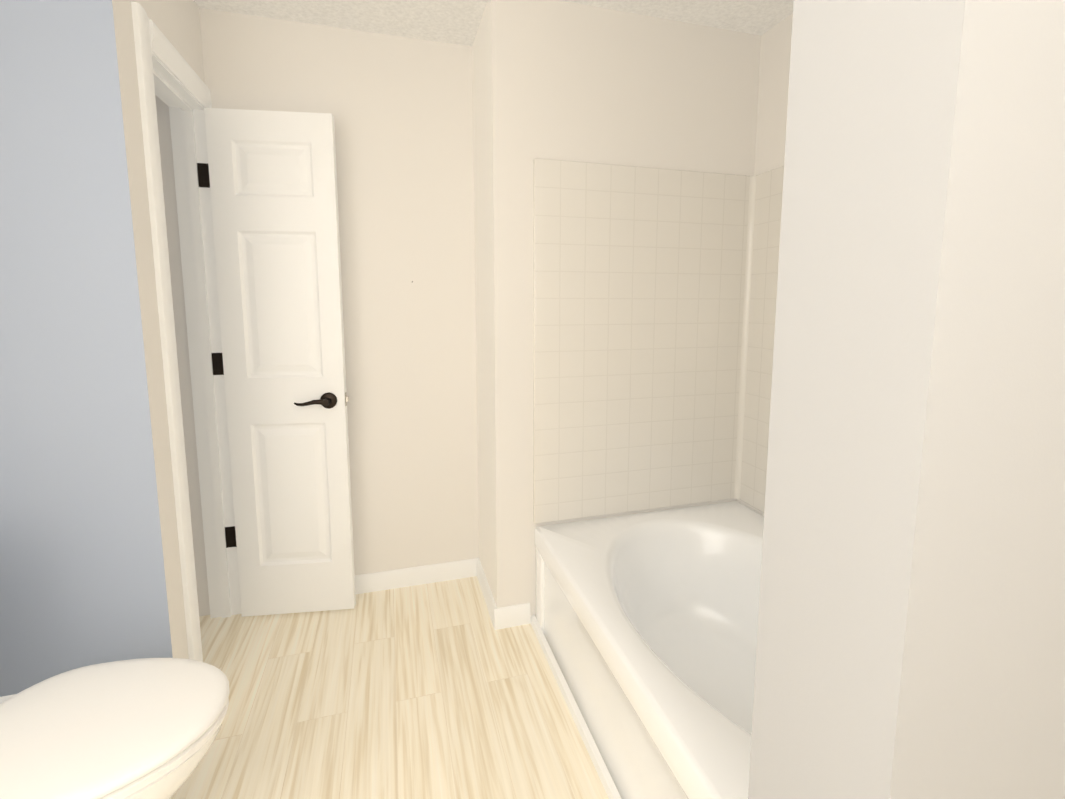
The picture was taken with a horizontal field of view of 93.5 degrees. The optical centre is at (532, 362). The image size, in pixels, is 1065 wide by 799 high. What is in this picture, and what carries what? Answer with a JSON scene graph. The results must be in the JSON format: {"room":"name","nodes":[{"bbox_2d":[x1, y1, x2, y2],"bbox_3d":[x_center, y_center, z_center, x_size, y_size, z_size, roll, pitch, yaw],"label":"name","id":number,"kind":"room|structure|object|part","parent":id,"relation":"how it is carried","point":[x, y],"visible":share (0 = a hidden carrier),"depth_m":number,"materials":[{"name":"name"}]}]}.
{"room":"bathroom","nodes":[
{"label":"bathroom","id":0,"kind":"room"},
{"bbox_2d":[0,0,125,696],"bbox_3d":[-1.435,-0.046,1.322,0.511,2.425,0.115,-2,7,-16],"label":"wall","id":1,"kind":"structure","parent":0,"point":[60,610],"depth_m":1.32,"materials":[{"name":"grey paint"}]},
{"bbox_2d":[57,0,204,659],"bbox_3d":[-1.214,-0.089,1.683,0.115,2.425,0.691,-2,7,-16],"label":"wall","id":2,"kind":"structure","parent":0,"point":[99,59],"depth_m":1.37,"materials":[{"name":"white paint"}]},
{"bbox_2d":[131,1,241,661],"bbox_3d":[-1.221,0.047,1.753,0.134,2.138,0.581,-2,7,-16],"label":"door frame","id":3,"kind":"structure","parent":2,"relation":"attached to","point":[190,152],"depth_m":1.90,"materials":[{"name":"white wood"}]},
{"bbox_2d":[197,108,355,616],"bbox_3d":[-1.026,0.056,2.026,0.512,2.032,0.142,-1,7,-7],"label":"door","id":4,"kind":"structure","parent":3,"relation":"attached to","point":[273,192],"depth_m":2.00,"materials":[{"name":"white paint"}]},
{"bbox_3d":[-1.258,0.004,2.011,0.050,1.553,0.013,-1,7,-7],"label":"door hinge","id":5,"kind":"part","parent":4,"relation":"part of","materials":[{"name":"black metal"}]},
{"bbox_3d":[-0.879,0.154,2.056,0.156,0.066,0.142,-1,7,-7],"label":"handle","id":6,"kind":"part","parent":4,"relation":"part of","materials":[{"name":"brown metal"}]},
{"bbox_2d":[345,392,348,405],"bbox_3d":[-0.767,0.152,2.070,0.011,0.056,0.023,-1,7,-7],"label":"door latch","id":7,"kind":"object","parent":4,"relation":"attached to","point":[346,398],"depth_m":2.06,"materials":[{"name":"silver metal"}]},
{"bbox_2d":[155,8,478,615],"bbox_3d":[-1.077,-0.144,2.146,1.660,2.425,0.130,-2,7,-16],"label":"wall","id":8,"kind":"structure","parent":0,"point":[400,108],"depth_m":2.18,"materials":[{"name":"white paint"}]},
{"bbox_2d":[355,558,477,594],"bbox_3d":[-0.756,1.015,2.302,1.034,0.085,0.014,-2,7,-16],"label":"baseboard","id":9,"kind":"structure","parent":8,"relation":"attached to","point":[401,578],"depth_m":2.35,"materials":[{"name":"white wood"}]},
{"bbox_2d":[170,576,608,798],"bbox_3d":[0.066,1.315,0.404,3.100,0.060,4.450,-2,7,-16],"label":"floor","id":10,"kind":"structure","parent":0,"point":[441,690],"depth_m":1.64,"materials":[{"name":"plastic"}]},
{"bbox_2d":[0,658,229,798],"bbox_3d":[-1.026,0.803,1.000,0.741,0.815,0.450,-2,7,-16],"label":"toilet","id":11,"kind":"object","parent":10,"relation":"on","point":[145,728],"visible":1,"depth_m":1.01,"materials":[{"name":"white ceramic"}]},
{"bbox_2d":[535,501,763,798],"bbox_3d":[0.672,0.938,1.513,0.969,0.425,1.423,-2,7,-16],"label":"bathtub","id":12,"kind":"object","parent":10,"relation":"on","point":[648,623],"visible":0.52,"depth_m":1.74,"materials":[{"name":"white ceramic"}]},
{"bbox_2d":[531,615,620,798],"bbox_3d":[0.198,1.150,1.405,0.020,0.030,1.439,-2,7,-16],"label":"trim","id":13,"kind":"structure","parent":12,"relation":"attached to","point":[609,786],"depth_m":1.58,"materials":[{"name":"white"}]},
{"bbox_2d":[194,0,793,46],"bbox_3d":[0.066,-1.153,0.110,3.100,0.060,4.450,-2,7,-16],"label":"ceiling","id":14,"kind":"structure","parent":0,"point":[457,22],"depth_m":1.91,"materials":[{"name":"white paint"}]},
{"bbox_2d":[472,0,760,616],"bbox_3d":[0.384,-0.168,2.347,1.259,2.425,0.552,-2,7,-16],"label":"wall","id":15,"kind":"structure","parent":0,"point":[561,80],"depth_m":1.96,"materials":[{"name":"white paint"}]},
{"bbox_2d":[477,558,496,626],"bbox_3d":[-0.210,1.022,2.248,0.014,0.085,0.422,-2,7,-16],"label":"baseboard wing side","id":16,"kind":"structure","parent":15,"relation":"attached to","point":[487,593],"depth_m":2.22,"materials":[{"name":"white wood"}]},
{"bbox_2d":[494,603,530,629],"bbox_3d":[-0.083,1.044,2.059,0.152,0.085,0.014,-2,7,-16],"label":"baseboard","id":17,"kind":"structure","parent":15,"relation":"attached to","point":[512,616],"depth_m":2.05,"materials":[{"name":"white wood"}]},
{"bbox_2d":[533,158,749,523],"bbox_3d":[0.477,-0.069,2.092,0.984,1.432,0.016,-2,7,-16],"label":"tile","id":18,"kind":"structure","parent":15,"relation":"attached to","point":[638,286],"depth_m":2.07,"materials":[{"name":"beige tile"}]},
{"bbox_2d":[734,175,756,499],"bbox_3d":[0.936,-0.081,2.207,0.020,1.429,0.020,-2,7,-16],"label":"cove","id":19,"kind":"object","parent":18,"relation":"attached to","point":[747,289],"visible":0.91,"depth_m":2.20,"materials":[{"name":"white"}]},
{"bbox_2d":[738,13,792,515],"bbox_3d":[1.532,0.060,0.436,0.120,2.425,3.783,-2,7,-16],"label":"wall","id":20,"kind":"structure","parent":0,"point":[774,67],"depth_m":2.03,"materials":[{"name":"white paint"}]},
{"bbox_2d":[740,166,783,512],"bbox_3d":[1.146,-0.003,1.544,0.016,1.432,1.438,-2,7,-16],"label":"tile","id":21,"kind":"structure","parent":20,"relation":"attached to","point":[766,241],"depth_m":2.12,"materials":[{"name":"beige tile"}]},
{"bbox_2d":[748,0,1064,798],"bbox_3d":[0.824,0.038,0.617,1.139,2.425,0.160,-2,7,-16],"label":"wall","id":22,"kind":"structure","parent":0,"point":[912,618],"depth_m":0.42,"materials":[{"name":"white paint"}]}
]}

